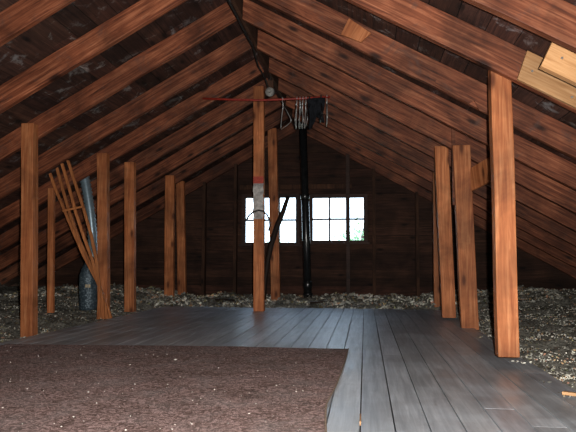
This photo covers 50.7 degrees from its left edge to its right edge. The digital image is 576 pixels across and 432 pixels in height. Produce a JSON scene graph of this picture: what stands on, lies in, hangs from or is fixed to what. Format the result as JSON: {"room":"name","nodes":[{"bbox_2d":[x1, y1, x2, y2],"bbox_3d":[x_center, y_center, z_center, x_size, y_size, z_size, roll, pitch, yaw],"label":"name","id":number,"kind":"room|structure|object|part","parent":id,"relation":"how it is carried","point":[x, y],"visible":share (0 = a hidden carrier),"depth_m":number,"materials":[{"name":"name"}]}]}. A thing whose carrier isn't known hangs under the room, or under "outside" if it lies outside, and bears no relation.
{"room":"attic","nodes":[
{"label":"attic","id":0,"kind":"room"},
{"bbox_2d":[0,306,575,431],"bbox_3d":[-0.433,0.852,3.181,3.619,0.031,9.508,0,-4,7],"label":"floor","id":1,"kind":"structure","parent":0,"point":[440,376],"depth_m":3.81,"materials":[{"name":"grey wood"}]},
{"bbox_2d":[0,344,348,431],"bbox_3d":[-1.017,0.775,2.492,2.426,0.016,3.590,0,-4,7],"label":"rug","id":2,"kind":"object","parent":1,"relation":"on","point":[67,378],"visible":1,"depth_m":2.80,"materials":[{"name":"brown carpet"}]},
{"bbox_2d":[2,347,317,430],"bbox_3d":[-0.950,0.812,3.087,2.234,0.011,2.182,0,-4,7],"label":"crumbs","id":3,"kind":"object","parent":2,"relation":"on","point":[10,347],"visible":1,"depth_m":2.74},
{"bbox_2d":[253,86,264,311],"bbox_3d":[-0.351,-0.224,7.390,0.146,2.739,0.094,0,-4,7],"label":"post","id":4,"kind":"object","parent":1,"relation":"on","point":[258,91],"visible":1,"depth_m":7.35,"materials":[{"name":"brown wood"}]},
{"bbox_2d":[246,210,270,230],"bbox_3d":[-0.357,0.053,7.314,0.305,0.262,0.022,0,-4,7],"label":"loop","id":5,"kind":"object","parent":4,"relation":"attached to","point":[252,212],"visible":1,"depth_m":7.30,"materials":[{"name":"silver metal"}]},
{"bbox_2d":[434,146,455,317],"bbox_3d":[1.640,0.160,6.361,0.188,1.789,0.090,0,-4,7],"label":"post","id":6,"kind":"object","parent":1,"relation":"on","point":[441,154],"visible":0.95,"depth_m":6.32,"materials":[{"name":"brown wood"}]},
{"bbox_2d":[451,145,478,329],"bbox_3d":[1.634,0.190,5.611,0.205,1.694,0.090,0,-4,7],"label":"post","id":7,"kind":"object","parent":1,"relation":"on","point":[464,218],"visible":0.94,"depth_m":5.57,"materials":[{"name":"brown wood"}]},
{"bbox_2d":[451,128,454,204],"bbox_3d":[1.547,-0.482,5.672,0.036,0.763,0.020,0,-4,7],"label":"lath","id":8,"kind":"object","parent":7,"relation":"attached to","point":[452,129],"visible":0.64,"depth_m":5.66,"materials":[{"name":"brown wood"}]},
{"bbox_2d":[471,157,490,190],"bbox_3d":[1.760,-0.398,5.371,0.025,0.310,0.611,1,-4,-15],"label":"board","id":9,"kind":"object","parent":7,"relation":"attached to","point":[481,172],"visible":0.43,"depth_m":5.44,"materials":[{"name":"brown wood"}]},
{"bbox_2d":[488,70,519,357],"bbox_3d":[1.258,-0.036,3.554,0.125,1.688,0.090,0,-4,7],"label":"post","id":10,"kind":"object","parent":1,"relation":"on","point":[505,287],"visible":0.93,"depth_m":3.51,"materials":[{"name":"brown wood"}]},
{"bbox_2d":[0,0,575,287],"bbox_3d":[-0.553,-0.606,4.361,10.275,2.932,11.800,0,-4,7],"label":"ceiling","id":11,"kind":"structure","parent":0,"point":[79,17],"depth_m":5.22,"materials":[{"name":"brown wood"}]},
{"bbox_2d":[0,0,75,46],"bbox_3d":[-2.890,-0.654,4.080,4.533,2.643,0.056,0,-4,7],"label":"rafter","id":12,"kind":"object","parent":11,"relation":"hanging from","point":[21,16],"visible":1,"depth_m":3.96,"materials":[{"name":"brown wood"}]},
{"bbox_2d":[0,0,186,113],"bbox_3d":[-2.797,-0.599,4.812,4.531,2.646,0.058,0,-4,7],"label":"rafter","id":13,"kind":"object","parent":11,"relation":"hanging from","point":[142,13],"visible":1,"depth_m":4.68,"materials":[{"name":"brown wood"}]},
{"bbox_2d":[0,2,236,162],"bbox_3d":[-2.705,-0.546,5.544,4.531,2.648,0.060,0,-4,7],"label":"rafter","id":14,"kind":"object","parent":11,"relation":"hanging from","point":[221,17],"visible":0.91,"depth_m":5.41,"materials":[{"name":"brown wood"}]},
{"bbox_2d":[0,34,251,198],"bbox_3d":[-2.612,-0.491,6.276,4.531,2.645,0.055,0,-4,7],"label":"rafter","id":15,"kind":"object","parent":11,"relation":"hanging from","point":[237,47],"visible":0.92,"depth_m":6.17,"materials":[{"name":"brown wood"}]},
{"bbox_2d":[0,59,264,227],"bbox_3d":[-2.517,-0.434,7.010,4.533,2.644,0.058,0,-4,7],"label":"rafter","id":16,"kind":"object","parent":11,"relation":"hanging from","point":[250,71],"visible":0.8,"depth_m":6.90,"materials":[{"name":"brown wood"}]},
{"bbox_2d":[203,96,329,100],"bbox_3d":[-0.247,-1.297,6.699,1.418,0.065,0.025,0,-4,7],"label":"rod","id":17,"kind":"object","parent":16,"relation":"attached to","point":[204,98],"visible":1,"depth_m":6.69,"materials":[{"name":"red metal"}]},
{"bbox_2d":[281,97,290,128],"bbox_3d":[-0.042,-1.144,6.669,0.052,0.322,0.407,1,-4,-16],"label":"wire hanger","id":18,"kind":"object","parent":17,"relation":"hanging from","point":[282,97],"visible":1,"depth_m":6.67,"materials":[{"name":"silver metal"}]},
{"bbox_2d":[295,102,296,127],"bbox_3d":[0.091,-1.144,6.644,0.024,0.324,0.407,0,-4,2],"label":"wire hanger","id":19,"kind":"object","parent":17,"relation":"hanging from","point":[296,102],"visible":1,"depth_m":6.65,"materials":[{"name":"silver metal"}]},
{"bbox_2d":[299,98,302,128],"bbox_3d":[0.152,-1.145,6.636,0.034,0.324,0.407,0,-4,7],"label":"wire hanger","id":20,"kind":"object","parent":17,"relation":"hanging from","point":[302,98],"visible":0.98,"depth_m":6.65,"materials":[{"name":"silver metal"}]},
{"bbox_2d":[299,97,303,128],"bbox_3d":[0.136,-1.144,6.640,0.027,0.324,0.407,1,-4,-6],"label":"wire hanger","id":21,"kind":"object","parent":17,"relation":"hanging from","point":[300,97],"visible":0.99,"depth_m":6.61,"materials":[{"name":"silver metal"}]},
{"bbox_2d":[304,97,307,128],"bbox_3d":[0.194,-1.145,6.631,0.018,0.324,0.407,0,-4,-3],"label":"wire hanger","id":22,"kind":"object","parent":17,"relation":"hanging from","point":[306,97],"visible":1,"depth_m":6.63,"materials":[{"name":"silver metal"}]},
{"bbox_2d":[307,96,324,128],"bbox_3d":[0.307,-1.126,6.615,0.199,0.360,0.105,0,-4,7],"label":"cloth","id":23,"kind":"object","parent":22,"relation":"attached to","point":[315,107],"visible":0.94,"depth_m":6.59,"materials":[{"name":"black fabric"}]},
{"bbox_2d":[319,95,322,122],"bbox_3d":[0.357,-1.185,6.613,0.031,0.274,0.394,0,-4,0],"label":"hanger","id":24,"kind":"object","parent":17,"relation":"hanging from","point":[320,95],"visible":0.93,"depth_m":6.50,"materials":[{"name":"grey metal"}]},
{"bbox_2d":[326,101,327,126],"bbox_3d":[0.422,-1.162,6.603,0.018,0.313,0.407,0,-4,2],"label":"wire hanger","id":25,"kind":"object","parent":17,"relation":"hanging from","point":[326,101],"visible":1,"depth_m":6.61,"materials":[{"name":"silver metal"}]},
{"bbox_2d":[0,78,267,250],"bbox_3d":[-2.425,-0.381,7.744,4.532,2.645,0.057,0,-4,7],"label":"rafter","id":26,"kind":"object","parent":11,"relation":"hanging from","point":[226,110],"visible":0.71,"depth_m":7.65,"materials":[{"name":"brown wood"}]},
{"bbox_2d":[0,94,281,270],"bbox_3d":[-2.331,-0.326,8.475,4.531,2.646,0.056,0,-4,7],"label":"rafter","id":27,"kind":"object","parent":11,"relation":"hanging from","point":[243,120],"visible":0.74,"depth_m":8.39,"materials":[{"name":"brown wood"}]},
{"bbox_2d":[0,108,288,284],"bbox_3d":[-2.240,-0.273,9.206,4.533,2.644,0.057,0,-4,7],"label":"rafter","id":28,"kind":"object","parent":11,"relation":"hanging from","point":[274,119],"visible":0.78,"depth_m":9.14,"materials":[{"name":"brown wood"}]},
{"bbox_2d":[38,123,295,280],"bbox_3d":[-2.121,-0.202,10.135,4.531,2.646,0.055,0,-4,7],"label":"rafter","id":29,"kind":"object","parent":11,"relation":"hanging from","point":[245,154],"visible":0.62,"depth_m":10.07,"materials":[{"name":"brown wood"}]},
{"bbox_2d":[242,0,575,189],"bbox_3d":[1.847,-0.597,4.996,4.532,2.690,0.055,0,-4,7],"label":"rafter","id":30,"kind":"object","parent":11,"relation":"hanging from","point":[446,112],"visible":0.99,"depth_m":5.12,"materials":[{"name":"brown wood"}]},
{"bbox_2d":[227,0,268,87],"bbox_3d":[-0.365,-1.595,5.667,0.052,0.126,2.386,0,-4,6],"label":"cable","id":31,"kind":"object","parent":30,"relation":"hanging from","point":[228,1],"visible":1,"depth_m":5.64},
{"bbox_2d":[265,80,273,96],"bbox_3d":[-0.211,-1.461,6.929,0.110,0.195,0.120,0,-4,7],"label":"socket","id":32,"kind":"object","parent":31,"relation":"hanging from","point":[269,92],"visible":0.95,"depth_m":6.93,"materials":[{"name":"grey ceramic"}]},
{"bbox_2d":[257,30,575,213],"bbox_3d":[1.939,-0.541,5.726,4.534,2.688,0.058,0,-4,7],"label":"rafter","id":33,"kind":"object","parent":11,"relation":"hanging from","point":[528,178],"visible":0.84,"depth_m":5.85,"materials":[{"name":"brown wood"}]},
{"bbox_2d":[258,0,575,158],"bbox_3d":[1.754,-0.652,4.262,4.532,2.691,0.057,0,-4,7],"label":"rafter","id":34,"kind":"object","parent":11,"relation":"hanging from","point":[535,124],"visible":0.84,"depth_m":4.35,"materials":[{"name":"brown wood"}]},
{"bbox_2d":[269,0,347,37],"bbox_3d":[0.017,-1.574,4.512,0.977,0.597,0.024,0,-4,7],"label":"board","id":35,"kind":"object","parent":34,"relation":"attached to","point":[322,16],"visible":0.78,"depth_m":4.47,"materials":[{"name":"brown wood"}]},
{"bbox_2d":[341,19,370,42],"bbox_3d":[0.493,-1.345,4.411,0.215,0.181,0.022,0,-4,7],"label":"wedge","id":36,"kind":"object","parent":35,"relation":"attached to","point":[352,30],"visible":1,"depth_m":4.40,"materials":[{"name":"brown wood"}]},
{"bbox_2d":[434,80,488,112],"bbox_3d":[1.251,-0.844,4.305,0.420,0.260,0.016,0,-4,7],"label":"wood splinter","id":37,"kind":"object","parent":34,"relation":"attached to","point":[482,107],"visible":0.78,"depth_m":4.30,"materials":[{"name":"brown wood"}]},
{"bbox_2d":[269,56,575,231],"bbox_3d":[2.033,-0.487,6.458,4.533,2.690,0.057,0,-4,7],"label":"rafter","id":38,"kind":"object","parent":11,"relation":"hanging from","point":[424,144],"visible":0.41,"depth_m":6.58,"materials":[{"name":"brown wood"}]},
{"bbox_2d":[278,78,575,245],"bbox_3d":[2.126,-0.432,7.192,4.533,2.691,0.056,0,-4,7],"label":"rafter","id":39,"kind":"object","parent":11,"relation":"hanging from","point":[524,212],"visible":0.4,"depth_m":7.28,"materials":[{"name":"brown wood"}]},
{"bbox_2d":[286,95,575,257],"bbox_3d":[2.220,-0.379,7.926,4.534,2.688,0.057,0,-4,7],"label":"rafter","id":40,"kind":"object","parent":11,"relation":"hanging from","point":[415,168],"visible":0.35,"depth_m":7.99,"materials":[{"name":"brown wood"}]},
{"bbox_2d":[292,110,575,267],"bbox_3d":[2.312,-0.323,8.658,4.533,2.691,0.055,0,-4,7],"label":"rafter","id":41,"kind":"object","parent":11,"relation":"hanging from","point":[564,257],"visible":0.42,"depth_m":8.72,"materials":[{"name":"brown wood"}]},
{"bbox_2d":[307,126,575,278],"bbox_3d":[2.427,-0.255,9.561,4.533,2.691,0.057,0,-4,7],"label":"rafter","id":42,"kind":"object","parent":11,"relation":"hanging from","point":[485,225],"visible":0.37,"depth_m":9.61,"materials":[{"name":"brown wood"}]},
{"bbox_2d":[345,0,575,112],"bbox_3d":[1.652,-0.709,3.470,4.533,2.691,0.058,0,-4,7],"label":"rafter","id":43,"kind":"object","parent":11,"relation":"hanging from","point":[499,56],"visible":0.88,"depth_m":3.56,"materials":[{"name":"brown wood"}]},
{"bbox_2d":[517,51,575,108],"bbox_3d":[1.912,-0.549,3.379,1.216,0.798,0.037,0,-4,7],"label":"board","id":44,"kind":"object","parent":43,"relation":"attached to","point":[530,74],"visible":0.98,"depth_m":3.44,"materials":[{"name":"brown wood"}]},
{"bbox_2d":[463,0,575,52],"bbox_3d":[1.567,-0.760,2.796,4.535,2.687,0.056,0,-4,7],"label":"rafter","id":45,"kind":"object","parent":11,"relation":"hanging from","point":[554,21],"visible":1,"depth_m":2.83,"materials":[{"name":"brown wood"}]},
{"bbox_2d":[539,42,575,85],"bbox_3d":[1.740,-0.578,2.995,0.943,0.622,0.051,0,-4,7],"label":"board","id":46,"kind":"object","parent":11,"relation":"attached to","point":[558,61],"visible":0.85,"depth_m":3.04,"materials":[{"name":"brown wood"}]},
{"bbox_2d":[0,285,575,389],"bbox_3d":[-0.597,0.850,4.157,9.360,0.318,11.340,0,-4,7],"label":"insulation","id":47,"kind":"object","parent":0,"point":[5,289],"visible":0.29,"depth_m":6.73},
{"bbox_2d":[20,123,37,336],"bbox_3d":[-2.282,0.115,5.366,0.176,1.880,0.090,0,-4,7],"label":"post","id":48,"kind":"object","parent":47,"relation":"on","point":[29,131],"visible":0.91,"depth_m":5.33,"materials":[{"name":"brown wood"}]},
{"bbox_2d":[47,188,54,312],"bbox_3d":[-2.693,0.387,6.915,0.107,1.415,0.050,0,-4,7],"label":"post","id":49,"kind":"object","parent":47,"relation":"on","point":[51,193],"visible":0.94,"depth_m":6.89,"materials":[{"name":"brown wood"}]},
{"bbox_2d":[49,160,111,318],"bbox_3d":[-2.309,0.244,6.626,0.868,1.722,0.148,-1,-4,15],"label":"trellis","id":50,"kind":"object","parent":47,"relation":"on","point":[103,309],"visible":0.96,"depth_m":6.62,"materials":[{"name":"brown wood"}]},
{"bbox_2d":[79,176,96,309],"bbox_3d":[-2.427,0.265,7.375,0.280,1.733,0.211,-2,-5,27],"label":"ventilation duct","id":51,"kind":"object","parent":47,"relation":"on","point":[87,284],"visible":0.63,"depth_m":7.28,"materials":[{"name":"metal"}]},
{"bbox_2d":[97,153,109,318],"bbox_3d":[-2.072,0.225,6.828,0.172,1.870,0.090,0,-4,7],"label":"post","id":52,"kind":"object","parent":47,"relation":"on","point":[103,159],"visible":0.73,"depth_m":6.80,"materials":[{"name":"brown wood"}]},
{"bbox_2d":[124,162,135,311],"bbox_3d":[-1.963,0.254,7.566,0.167,1.858,0.080,0,-4,7],"label":"post","id":53,"kind":"object","parent":47,"relation":"on","point":[129,167],"visible":1,"depth_m":7.53,"materials":[{"name":"brown wood"}]},
{"bbox_2d":[164,175,174,296],"bbox_3d":[-1.757,0.352,9.034,0.156,1.920,0.070,0,-4,7],"label":"post","id":54,"kind":"object","parent":47,"relation":"on","point":[169,240],"visible":0.84,"depth_m":9.01,"materials":[{"name":"brown wood"}]},
{"bbox_2d":[176,181,186,294],"bbox_3d":[-1.685,0.381,9.607,0.189,1.874,0.070,0,-4,7],"label":"post","id":55,"kind":"object","parent":47,"relation":"on","point":[180,187],"visible":0.82,"depth_m":9.58,"materials":[{"name":"brown wood"}]},
{"bbox_2d":[215,298,233,300],"bbox_3d":[-0.881,1.165,8.471,0.302,0.038,0.039,-2,-5,24],"label":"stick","id":56,"kind":"object","parent":47,"relation":"on","point":[222,299],"visible":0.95,"depth_m":8.46,"materials":[{"name":"brown wood"}]},
{"bbox_2d":[268,128,280,299],"bbox_3d":[-0.213,-0.019,9.318,0.205,2.678,0.090,0,-4,7],"label":"post","id":57,"kind":"object","parent":47,"relation":"on","point":[272,133],"visible":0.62,"depth_m":9.29,"materials":[{"name":"brown wood"}]},
{"bbox_2d":[265,196,289,299],"bbox_3d":[-0.196,0.465,8.903,0.497,1.554,0.120,3,-5,-37],"label":"pole","id":58,"kind":"object","parent":47,"relation":"on","point":[284,207],"visible":0.83,"depth_m":8.88,"materials":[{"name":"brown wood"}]},
{"bbox_2d":[0,282,575,396],"bbox_3d":[0.121,0.978,6.068,8.839,0.362,7.402,0,-4,7],"label":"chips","id":59,"kind":"object","parent":47,"relation":"on","point":[547,292],"visible":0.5,"depth_m":8.10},
{"bbox_2d":[299,122,312,297],"bbox_3d":[0.260,-0.139,8.974,0.210,2.712,0.140,0,-4,7],"label":"vent pipe","id":60,"kind":"object","parent":47,"relation":"on","point":[307,284],"visible":0.89,"depth_m":8.92,"materials":[{"name":"black metal"}]},
{"bbox_2d":[310,301,332,303],"bbox_3d":[0.474,1.176,8.298,0.352,0.038,0.039,0,-4,-4],"label":"stick","id":61,"kind":"object","parent":47,"relation":"on","point":[311,302],"visible":0.65,"depth_m":8.29,"materials":[{"name":"brown wood"}]},
{"bbox_2d":[432,172,440,306],"bbox_3d":[1.925,0.301,7.816,0.121,1.767,0.080,0,-4,7],"label":"post","id":62,"kind":"object","parent":47,"relation":"on","point":[436,275],"visible":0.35,"depth_m":7.77,"materials":[{"name":"brown wood"}]},
{"bbox_2d":[562,391,575,395],"bbox_3d":[1.290,0.786,2.671,0.160,0.022,0.026,-1,-5,21],"label":"wood offcut","id":63,"kind":"object","parent":47,"relation":"on","point":[568,393],"visible":1,"depth_m":2.68,"materials":[{"name":"brown wood"}]},
{"bbox_2d":[11,122,575,296],"bbox_3d":[0.040,-0.088,9.931,10.150,3.350,0.046,0,-4,7],"label":"wall","id":64,"kind":"structure","parent":0,"point":[394,203],"depth_m":9.84,"materials":[{"name":"brown wood"}]},
{"bbox_2d":[201,182,206,295],"bbox_3d":[-1.378,0.390,9.994,0.050,1.898,0.110,0,-4,7],"label":"stud","id":65,"kind":"object","parent":64,"relation":"attached to","point":[204,194],"visible":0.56,"depth_m":9.96,"materials":[{"name":"brown wood"}]},
{"bbox_2d":[239,194,300,245],"bbox_3d":[-0.287,0.066,9.925,1.019,0.854,0.125,0,-4,7],"label":"window","id":66,"kind":"structure","parent":64,"relation":"in","point":[244,196],"depth_m":9.91,"materials":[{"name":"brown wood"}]},
{"bbox_3d":[-0.293,0.473,9.858,1.019,0.032,0.052,0,-4,7],"label":"sill","id":67,"kind":"part","parent":66,"relation":"part of","materials":[{"name":"brown wood"}]},
{"bbox_2d":[240,184,351,189],"bbox_3d":[0.118,-0.474,9.908,1.840,0.075,0.034,0,-4,7],"label":"trim","id":68,"kind":"structure","parent":64,"relation":"attached to","point":[297,186],"depth_m":9.86,"materials":[{"name":"brown wood"}]},
{"bbox_2d":[309,194,369,243],"bbox_3d":[0.805,0.049,9.787,1.006,0.812,0.125,0,-4,7],"label":"window","id":69,"kind":"structure","parent":64,"relation":"in","point":[364,196],"depth_m":9.78,"materials":[{"name":"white wood"}]},
{"bbox_3d":[0.799,0.435,9.722,1.006,0.032,0.052,0,-4,7],"label":"sill","id":70,"kind":"part","parent":69,"relation":"part of","materials":[{"name":"brown wood"}]},
{"bbox_2d":[346,154,349,294],"bbox_3d":[0.954,0.167,9.661,0.060,2.306,0.060,0,-4,7],"label":"stud","id":71,"kind":"object","parent":64,"relation":"attached to","point":[347,155],"visible":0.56,"depth_m":9.63,"materials":[{"name":"brown wood"}]},
{"bbox_2d":[415,191,419,295],"bbox_3d":[2.032,0.466,9.555,0.050,1.700,0.110,0,-4,7],"label":"stud","id":72,"kind":"object","parent":64,"relation":"attached to","point":[416,192],"visible":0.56,"depth_m":9.51,"materials":[{"name":"brown wood"}]},
{"bbox_2d":[360,316,394,431],"bbox_3d":[-0.578,1.138,4.133,10.200,0.140,11.800,0,-4,7],"label":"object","id":73,"kind":"structure","parent":0,"point":[363,316],"depth_m":3.91,"materials":[{"name":"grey wood"}]},
{"bbox_3d":[-1.397,-0.933,-1.372,10.150,3.350,0.055,0,-4,7],"label":"wall","id":74,"kind":"structure","parent":0,"visible":0},
{"bbox_2d":[231,0,298,128],"bbox_3d":[-0.552,-1.923,4.358,0.032,0.154,11.380,0,-4,7],"label":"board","id":75,"kind":"object","parent":74,"relation":"attached to","point":[251,30],"visible":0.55,"depth_m":6.11,"materials":[{"name":"brown wood"}]},
{"label":"outside","id":76,"kind":"structure","parent":0,"visible":0},
{"bbox_2d":[328,211,363,239],"bbox_3d":[2.259,3.935,19.121,2.370,8.220,2.345,-2,-5,32],"label":"tree","id":77,"kind":"object","parent":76,"point":[357,231],"visible":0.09,"depth_m":19.31,"materials":[{"name":"green plant"}]}
]}

